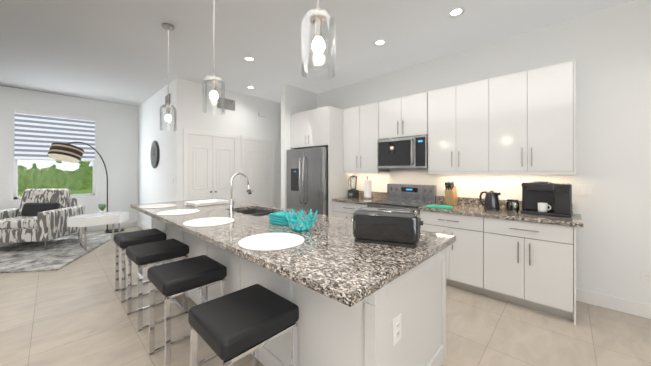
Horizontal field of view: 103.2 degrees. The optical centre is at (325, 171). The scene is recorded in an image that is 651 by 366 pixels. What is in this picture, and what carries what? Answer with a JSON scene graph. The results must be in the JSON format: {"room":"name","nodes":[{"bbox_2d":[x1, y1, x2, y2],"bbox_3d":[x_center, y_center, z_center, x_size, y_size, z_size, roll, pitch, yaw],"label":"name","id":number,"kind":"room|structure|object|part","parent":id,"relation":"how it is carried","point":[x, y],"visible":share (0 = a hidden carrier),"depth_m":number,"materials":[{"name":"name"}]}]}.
{"room":"kitchen","nodes":[
{"label":"kitchen","id":0,"kind":"room"},
{"bbox_2d":[0,86,137,222],"bbox_3d":[-6.151,-0.130,5.038,0.180,3.000,4.080,0,0,43],"label":"wall","id":1,"kind":"structure","parent":0,"point":[116,136],"depth_m":5.93,"materials":[{"name":"white paint"}]},
{"bbox_2d":[14,109,94,161],"bbox_3d":[-5.698,-0.721,5.490,0.060,0.993,1.190,0,0,43],"label":"window blind","id":2,"kind":"object","parent":1,"relation":"attached to","point":[37,134],"visible":0.96,"depth_m":5.38,"materials":[{"name":"white plastic"}]},
{"bbox_2d":[69,221,137,234],"bbox_3d":[-6.107,1.305,4.985,0.016,0.130,4.064,0,0,43],"label":"baseboard","id":3,"kind":"structure","parent":1,"relation":"attached to","point":[104,227],"depth_m":6.07,"materials":[{"name":"white"}]},
{"bbox_2d":[138,80,173,227],"bbox_3d":[-3.656,-0.130,5.575,2.780,3.000,0.120,0,0,43],"label":"wall","id":4,"kind":"structure","parent":0,"point":[155,185],"depth_m":5.41,"materials":[{"name":"white paint"}]},
{"bbox_2d":[138,221,150,229],"bbox_3d":[-3.659,1.305,5.484,2.900,0.130,0.016,0,0,43],"label":"baseboard","id":5,"kind":"structure","parent":4,"relation":"attached to","point":[143,226],"depth_m":6.04,"materials":[{"name":"white"}]},
{"bbox_2d":[150,141,159,167],"bbox_3d":[-3.568,-0.350,5.377,0.580,0.580,0.046,0,0,43],"label":"wall clock","id":6,"kind":"object","parent":4,"relation":"attached to","point":[154,154],"visible":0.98,"depth_m":5.31,"materials":[{"name":"grey metal"}]},
{"bbox_2d":[165,92,171,104],"bbox_3d":[-2.929,-1.330,4.800,0.360,0.220,0.014,0,0,43],"label":"air vent","id":7,"kind":"object","parent":4,"relation":"attached to","point":[170,98],"visible":0.69,"depth_m":4.72,"materials":[{"name":"white metal"}]},
{"bbox_2d":[174,78,280,207],"bbox_3d":[-1.435,-0.130,5.820,0.120,3.000,3.520,0,0,43],"label":"wall","id":8,"kind":"structure","parent":0,"point":[244,119],"depth_m":5.14,"materials":[{"name":"white paint"}]},
{"bbox_2d":[183,129,237,200],"bbox_3d":[-2.162,0.309,4.943,0.022,2.122,1.039,0,0,43],"label":"trim","id":9,"kind":"structure","parent":8,"relation":"attached to","point":[186,132],"depth_m":4.74,"materials":[{"name":"white wood"}]},
{"bbox_2d":[188,134,233,199],"bbox_3d":[-2.148,0.346,4.930,0.056,2.025,0.869,0,0,43],"label":"closet door","id":10,"kind":"structure","parent":8,"relation":"in","point":[210,166],"depth_m":4.90,"materials":[{"name":"white wood"}]},
{"bbox_2d":[216,97,235,111],"bbox_3d":[-1.982,-1.340,5.141,0.014,0.240,0.420,0,0,43],"label":"air vent","id":11,"kind":"object","parent":8,"relation":"in","point":[230,104],"visible":0.62,"depth_m":5.17,"materials":[{"name":"white metal"}]},
{"bbox_2d":[241,135,275,206],"bbox_3d":[-1.459,0.309,5.691,0.022,2.122,0.884,0,0,43],"label":"door frame","id":12,"kind":"structure","parent":8,"relation":"attached to","point":[243,138],"depth_m":5.54,"materials":[{"name":"white wood"}]},
{"bbox_2d":[245,140,272,206],"bbox_3d":[-1.440,0.346,5.674,0.069,2.025,0.714,0,0,43],"label":"door","id":13,"kind":"structure","parent":8,"relation":"in","point":[259,164],"depth_m":5.68,"materials":[{"name":"white wood"}]},
{"bbox_2d":[281,84,316,208],"bbox_3d":[-0.505,-0.130,5.131,0.120,3.000,0.850,0,0,43],"label":"wall","id":14,"kind":"structure","parent":0,"point":[294,100],"depth_m":4.85,"materials":[{"name":"white paint"}]},
{"bbox_2d":[0,0,634,105],"bbox_3d":[-0.905,-1.680,2.523,11.270,0.100,7.840,0,0,43],"label":"ceiling","id":15,"kind":"structure","parent":0,"point":[114,51],"depth_m":3.17,"materials":[{"name":"grey paint"}]},
{"bbox_2d":[160,23,176,130],"bbox_3d":[-1.762,-1.045,2.889,0.164,1.170,0.164,0,0,43],"label":"pendant light","id":16,"kind":"object","parent":15,"relation":"hanging from","point":[168,27],"visible":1,"depth_m":2.88,"materials":[{"name":"silver metal"}]},
{"bbox_3d":[-1.762,-0.598,2.889,0.062,0.074,0.062,0,0,43],"label":"bulb","id":17,"kind":"part","parent":16,"relation":"part of","materials":[{"name":"white glass"}]},
{"bbox_2d":[202,0,224,114],"bbox_3d":[-0.879,-1.045,2.032,0.164,1.170,0.164,0,0,43],"label":"pendant light","id":18,"kind":"object","parent":15,"relation":"hanging from","point":[213,78],"visible":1,"depth_m":2.02,"materials":[{"name":"clear glass"}]},
{"bbox_3d":[-0.879,-0.598,2.031,0.062,0.074,0.062,0,0,43],"label":"bulb","id":19,"kind":"part","parent":18,"relation":"part of","materials":[{"name":"white glass"}]},
{"bbox_2d":[244,57,254,61],"bbox_3d":[-1.098,-1.626,3.728,0.153,0.006,0.151,0,0,43],"label":"recessed light","id":20,"kind":"object","parent":15,"relation":"in","point":[250,59],"depth_m":3.74,"materials":[{"name":"white"}]},
{"bbox_2d":[301,0,335,79],"bbox_3d":[-0.034,-1.045,1.223,0.164,1.170,0.164,0,0,43],"label":"pendant light","id":21,"kind":"object","parent":15,"relation":"hanging from","point":[318,17],"visible":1,"depth_m":1.19,"materials":[{"name":"clear glass"}]},
{"bbox_3d":[-0.034,-0.598,1.223,0.062,0.074,0.062,0,0,43],"label":"bulb","id":22,"kind":"part","parent":21,"relation":"part of","materials":[{"name":"white glass"}]},
{"bbox_2d":[374,39,385,45],"bbox_3d":[0.689,-1.626,3.253,0.155,0.006,0.154,0,0,43],"label":"recessed light","id":23,"kind":"object","parent":15,"relation":"in","point":[380,42],"depth_m":3.26,"materials":[{"name":"white"}]},
{"bbox_2d":[448,7,464,16],"bbox_3d":[1.334,-1.626,2.633,0.151,0.006,0.157,0,0,43],"label":"recessed light","id":24,"kind":"object","parent":15,"relation":"in","point":[456,12],"depth_m":2.64,"materials":[{"name":"white"}]},
{"bbox_2d":[0,226,650,365],"bbox_3d":[-0.905,1.420,2.522,11.270,0.100,7.840,0,0,43],"label":"floor","id":25,"kind":"structure","parent":0,"point":[73,313],"depth_m":2.23,"materials":[{"name":"tile"}]},
{"bbox_2d":[0,233,110,272],"bbox_3d":[-5.164,1.361,3.890,2.570,0.018,3.160,0,0,43],"label":"rug","id":26,"kind":"object","parent":25,"relation":"on","point":[56,254],"visible":1,"depth_m":4.29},
{"bbox_2d":[0,188,84,249],"bbox_3d":[-5.310,0.842,4.730,1.020,1.020,0.961,0,0,-12],"label":"armchair","id":27,"kind":"object","parent":26,"relation":"on","point":[40,215],"visible":0.98,"depth_m":4.65,"materials":[{"name":"fabric"}]},
{"bbox_2d":[68,212,128,249],"bbox_3d":[-4.132,1.071,4.732,0.520,0.560,0.856,0,0,39],"label":"side table","id":28,"kind":"object","parent":26,"relation":"on","point":[85,221],"visible":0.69,"depth_m":4.57,"materials":[{"name":"white paint"}]},
{"bbox_2d":[98,204,106,213],"bbox_3d":[-4.190,0.699,4.844,0.139,0.182,0.126,0,0,43],"label":"plant pot","id":29,"kind":"object","parent":28,"relation":"on","point":[102,210],"visible":1,"depth_m":4.83,"materials":[{"name":"white ceramic"}]},
{"bbox_2d":[47,142,139,232],"bbox_3d":[-4.637,0.400,5.346,1.363,1.941,1.532,0,0,43],"label":"arc floor lamp","id":30,"kind":"object","parent":25,"relation":"on","point":[67,152],"visible":0.92,"depth_m":4.61,"materials":[{"name":"grey"}]},
{"bbox_2d":[114,228,166,302],"bbox_3d":[-2.128,1.041,2.965,0.420,0.655,0.430,0,0,43],"label":"stool","id":31,"kind":"object","parent":25,"relation":"on","point":[125,240],"visible":0.6,"depth_m":2.86,"materials":[{"name":"black leather"}]},
{"bbox_2d":[126,238,188,331],"bbox_3d":[-1.611,1.041,2.479,0.420,0.655,0.430,0,0,42],"label":"stool","id":32,"kind":"object","parent":25,"relation":"on","point":[153,253],"visible":0.94,"depth_m":2.39,"materials":[{"name":"black leather"}]},
{"bbox_2d":[147,255,226,365],"bbox_3d":[-1.036,1.041,1.938,0.420,0.655,0.430,0,0,43],"label":"stool","id":33,"kind":"object","parent":25,"relation":"on","point":[169,281],"visible":0.73,"depth_m":1.85,"materials":[{"name":"black leather"}]},
{"bbox_2d":[188,284,298,365],"bbox_3d":[-0.431,1.041,1.369,0.420,0.655,0.430,0,0,43],"label":"stool","id":34,"kind":"object","parent":25,"relation":"on","point":[231,328],"visible":1,"depth_m":1.28,"materials":[{"name":"black leather"}]},
{"bbox_2d":[151,218,447,365],"bbox_3d":[-0.788,0.927,2.695,3.633,0.884,0.940,0,0,43],"label":"kitchen island","id":35,"kind":"object","parent":25,"relation":"on","point":[363,304],"depth_m":1.43,"materials":[{"name":"white painted wood"},{"name":"granite"}]},
{"bbox_2d":[131,198,454,309],"bbox_3d":[-0.855,0.465,2.619,3.710,0.040,1.190,0,0,43],"label":"island countertop","id":36,"kind":"structure","parent":35,"relation":"on","point":[329,262],"depth_m":1.47,"materials":[{"name":"grey stone"}]},
{"bbox_2d":[138,204,175,207],"bbox_3d":[-2.131,0.442,3.284,0.410,0.005,0.410,0,0,43],"label":"placemat","id":37,"kind":"object","parent":36,"relation":"on","point":[158,206],"visible":1,"depth_m":3.22,"materials":[{"name":"white fabric"}]},
{"bbox_2d":[156,209,199,214],"bbox_3d":[-1.589,0.441,2.795,0.410,0.005,0.410,0,0,43],"label":"placemat","id":38,"kind":"object","parent":36,"relation":"on","point":[179,212],"visible":1,"depth_m":2.75,"materials":[{"name":"white fabric"}]},
{"bbox_2d":[185,199,228,206],"bbox_3d":[-1.589,0.421,3.467,0.300,0.046,0.460,0,0,37],"label":"tray","id":39,"kind":"object","parent":36,"relation":"on","point":[198,203],"visible":1,"depth_m":3.43,"materials":[{"name":"white ceramic"}]},
{"bbox_2d":[183,217,233,226],"bbox_3d":[-1.017,0.441,2.264,0.410,0.005,0.410,0,0,43],"label":"placemat","id":40,"kind":"object","parent":36,"relation":"on","point":[210,221],"visible":0.98,"depth_m":2.22,"materials":[{"name":"white fabric"}]},
{"bbox_2d":[228,172,251,213],"bbox_3d":[-0.899,0.228,2.777,0.129,0.431,0.270,0,0,43],"label":"faucet","id":41,"kind":"object","parent":36,"relation":"on","point":[231,202],"visible":1,"depth_m":2.71,"materials":[{"name":"silver metal"}]},
{"bbox_2d":[238,233,303,250],"bbox_3d":[-0.340,0.441,1.641,0.410,0.005,0.410,0,0,43],"label":"placemat","id":42,"kind":"object","parent":36,"relation":"on","point":[269,241],"visible":1,"depth_m":1.61,"materials":[{"name":"white fabric"}]},
{"bbox_2d":[269,211,296,225],"bbox_3d":[-0.362,0.401,2.202,0.195,0.083,0.154,0,0,35],"label":"towels","id":43,"kind":"object","parent":36,"relation":"on","point":[278,218],"visible":0.83,"depth_m":2.15,"materials":[{"name":"teal fabric"}]},
{"bbox_2d":[284,208,317,230],"bbox_3d":[-0.185,0.365,1.954,0.264,0.157,0.262,0,0,43],"label":"bowl","id":44,"kind":"object","parent":36,"relation":"on","point":[302,227],"visible":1,"depth_m":1.90,"materials":[{"name":"teal plastic"}]},
{"bbox_2d":[353,207,422,247],"bbox_3d":[0.395,0.343,1.635,0.421,0.202,0.200,0,0,21],"label":"toaster","id":45,"kind":"object","parent":36,"relation":"on","point":[392,226],"visible":1,"depth_m":1.55,"materials":[{"name":"black"}]},
{"bbox_2d":[287,147,327,214],"bbox_3d":[-0.133,0.485,4.733,0.943,1.770,0.861,0,0,43],"label":"fridge","id":46,"kind":"object","parent":25,"relation":"on","point":[307,179],"visible":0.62,"depth_m":4.38,"materials":[{"name":"silver metal"}]},
{"bbox_2d":[328,106,354,215],"bbox_3d":[0.295,0.150,4.467,0.025,2.440,0.717,0,0,43],"label":"panel","id":47,"kind":"object","parent":25,"relation":"on","point":[338,185],"visible":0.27,"depth_m":4.31,"materials":[{"name":"white wood"}]},
{"bbox_2d":[333,203,367,218],"bbox_3d":[0.593,0.930,4.255,0.694,0.880,0.617,0,0,43],"label":"base cabinet","id":48,"kind":"object","parent":25,"relation":"on","point":[343,210],"depth_m":4.08,"materials":[{"name":"white wood"}]},
{"bbox_2d":[332,195,383,202],"bbox_3d":[0.582,0.470,4.244,0.694,0.040,0.647,0,0,43],"label":"countertop","id":49,"kind":"structure","parent":48,"relation":"on","point":[359,199],"depth_m":4.12,"materials":[{"name":"grey stone"}]},
{"bbox_2d":[348,175,358,197],"bbox_3d":[0.469,0.259,4.468,0.183,0.380,0.153,0,0,43],"label":"blender","id":50,"kind":"object","parent":49,"relation":"on","point":[353,192],"visible":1,"depth_m":4.42,"materials":[{"name":"black plastic"}]},
{"bbox_2d":[363,176,371,198],"bbox_3d":[0.694,0.266,4.245,0.150,0.366,0.150,0,0,43],"label":"paper towel","id":51,"kind":"object","parent":49,"relation":"on","point":[367,188],"visible":1,"depth_m":4.19,"materials":[{"name":"white paper"}]},
{"bbox_2d":[367,184,436,214],"bbox_3d":[1.083,0.785,3.710,0.754,1.170,0.706,0,0,43],"label":"range","id":52,"kind":"object","parent":25,"relation":"on","point":[409,196],"visible":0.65,"depth_m":3.77,"materials":[{"name":"silver metal"}]},
{"bbox_2d":[419,207,479,293],"bbox_3d":[1.660,0.930,3.252,0.704,0.880,0.617,0,0,43],"label":"base cabinet","id":53,"kind":"object","parent":25,"relation":"on","point":[462,256],"depth_m":2.95,"materials":[{"name":"white wood"}]},
{"bbox_2d":[480,219,575,324],"bbox_3d":[2.179,0.930,2.764,0.719,0.880,0.617,0,0,43],"label":"base cabinet","id":54,"kind":"object","parent":25,"relation":"on","point":[519,258],"depth_m":2.52,"materials":[{"name":"white wood"}]},
{"bbox_2d":[420,203,582,226],"bbox_3d":[1.928,0.470,2.979,1.467,0.040,0.647,0,0,43],"label":"countertop","id":55,"kind":"structure","parent":54,"relation":"on","point":[461,208],"depth_m":2.69,"materials":[{"name":"grey stone"}]},
{"bbox_2d":[425,205,452,208],"bbox_3d":[1.419,0.438,3.221,0.300,0.020,0.183,0,0,31],"label":"cloth","id":56,"kind":"object","parent":55,"relation":"on","point":[442,206],"visible":0.98,"depth_m":3.16,"materials":[{"name":"teal fabric"}]},
{"bbox_2d":[445,181,457,204],"bbox_3d":[1.651,0.287,3.395,0.100,0.320,0.254,0,0,43],"label":"knife block","id":57,"kind":"object","parent":55,"relation":"on","point":[451,194],"visible":1,"depth_m":3.35,"materials":[{"name":"brown wood"}]},
{"bbox_2d":[479,190,500,209],"bbox_3d":[1.940,0.338,3.045,0.220,0.222,0.164,0,0,43],"label":"kettle","id":58,"kind":"object","parent":55,"relation":"on","point":[491,201],"visible":1,"depth_m":2.98,"materials":[{"name":"black metal"}]},
{"bbox_2d":[506,199,519,211],"bbox_3d":[2.071,0.381,2.856,0.120,0.135,0.167,0,0,43],"label":"carafe","id":59,"kind":"object","parent":55,"relation":"on","point":[511,208],"visible":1,"depth_m":2.83,"materials":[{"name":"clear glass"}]},
{"bbox_2d":[520,181,571,217],"bbox_3d":[2.317,0.278,2.716,0.400,0.342,0.274,0,0,43],"label":"coffee maker","id":60,"kind":"object","parent":55,"relation":"on","point":[557,197],"visible":1,"depth_m":2.65,"materials":[{"name":"black plastic"}]},
{"bbox_2d":[537,203,550,211],"bbox_3d":[2.269,0.375,2.675,0.111,0.090,0.084,0,0,43],"label":"mug","id":61,"kind":"object","parent":60,"relation":"on","point":[542,207],"visible":1,"depth_m":2.65,"materials":[{"name":"white ceramic"}]},
{"bbox_2d":[317,0,650,304],"bbox_3d":[2.360,-0.130,3.104,7.070,3.000,0.120,0,0,43],"label":"wall","id":62,"kind":"structure","parent":0,"point":[608,50],"depth_m":2.65,"materials":[{"name":"white paint"}]},
{"bbox_2d":[291,106,327,148],"bbox_3d":[-0.077,-0.750,4.793,0.960,0.640,0.750,0,0,43],"label":"upper cabinet","id":63,"kind":"object","parent":62,"relation":"attached to","point":[309,128],"visible":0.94,"depth_m":4.50,"materials":[{"name":"white wood"}]},
{"bbox_2d":[343,102,389,171],"bbox_3d":[0.682,-0.535,4.350,0.694,1.069,0.357,0,0,43],"label":"upper cabinet","id":64,"kind":"object","parent":62,"relation":"attached to","point":[360,123],"depth_m":4.20,"materials":[{"name":"white wood"}]},
{"bbox_2d":[379,92,426,138],"bbox_3d":[1.214,-0.782,3.850,0.754,0.574,0.357,0,0,43],"label":"upper cabinet","id":65,"kind":"object","parent":62,"relation":"attached to","point":[406,116],"depth_m":3.68,"materials":[{"name":"white"}]},
{"bbox_2d":[377,135,427,168],"bbox_3d":[1.182,-0.257,3.815,0.754,0.459,0.452,0,0,43],"label":"microwave","id":66,"kind":"object","parent":65,"relation":"attached to","point":[410,152],"visible":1,"depth_m":3.65,"materials":[{"name":"silver metal"}]},
{"bbox_2d":[359,191,521,210],"bbox_3d":[1.588,0.400,3.728,2.867,0.100,0.022,0,0,43],"label":"backsplash","id":67,"kind":"structure","parent":62,"relation":"attached to","point":[374,195],"depth_m":3.47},
{"bbox_2d":[427,79,486,171],"bbox_3d":[1.749,-0.535,3.347,0.704,1.069,0.357,0,0,43],"label":"upper cabinet","id":68,"kind":"object","parent":62,"relation":"attached to","point":[456,115],"depth_m":3.20,"materials":[{"name":"white"}]},
{"bbox_2d":[457,182,462,189],"bbox_3d":[1.831,0.200,3.513,0.075,0.118,0.009,0,0,43],"label":"outlet","id":69,"kind":"object","parent":62,"relation":"attached to","point":[459,185],"visible":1,"depth_m":3.51,"materials":[{"name":"white plastic"}]},
{"bbox_2d":[492,182,498,191],"bbox_3d":[2.130,0.200,3.232,0.075,0.118,0.009,0,0,43],"label":"outlet","id":70,"kind":"object","parent":62,"relation":"attached to","point":[495,187],"visible":0.94,"depth_m":3.23,"materials":[{"name":"white plastic"}]},
{"bbox_2d":[487,60,575,171],"bbox_3d":[2.268,-0.535,2.859,0.719,1.069,0.357,0,0,43],"label":"upper cabinet","id":71,"kind":"object","parent":62,"relation":"attached to","point":[522,123],"depth_m":2.70,"materials":[{"name":"white"}]},
{"bbox_2d":[578,185,593,196],"bbox_3d":[2.712,0.200,2.684,0.120,0.118,0.010,0,0,43],"label":"light switch","id":72,"kind":"object","parent":62,"relation":"attached to","point":[585,190],"visible":1,"depth_m":2.68,"materials":[{"name":"white plastic"}]},
{"bbox_2d":[576,288,650,318],"bbox_3d":[3.770,1.305,1.685,3.070,0.130,0.016,0,0,43],"label":"baseboard","id":73,"kind":"structure","parent":62,"relation":"attached to","point":[619,304],"depth_m":2.54,"materials":[{"name":"white wood"}]},
{"bbox_2d":[641,271,650,284],"bbox_3d":[3.004,1.000,2.410,0.075,0.118,0.009,0,0,43],"label":"outlet","id":74,"kind":"object","parent":62,"relation":"attached to","point":[646,278],"visible":1,"depth_m":2.41,"materials":[{"name":"white plastic"}]},
{"label":"outside","id":75,"kind":"structure","parent":0,"visible":0},
{"bbox_2d":[18,160,92,196],"bbox_3d":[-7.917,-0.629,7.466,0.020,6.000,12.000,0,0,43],"label":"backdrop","id":76,"kind":"structure","parent":75,"point":[46,176],"depth_m":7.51,"materials":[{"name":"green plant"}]}
]}

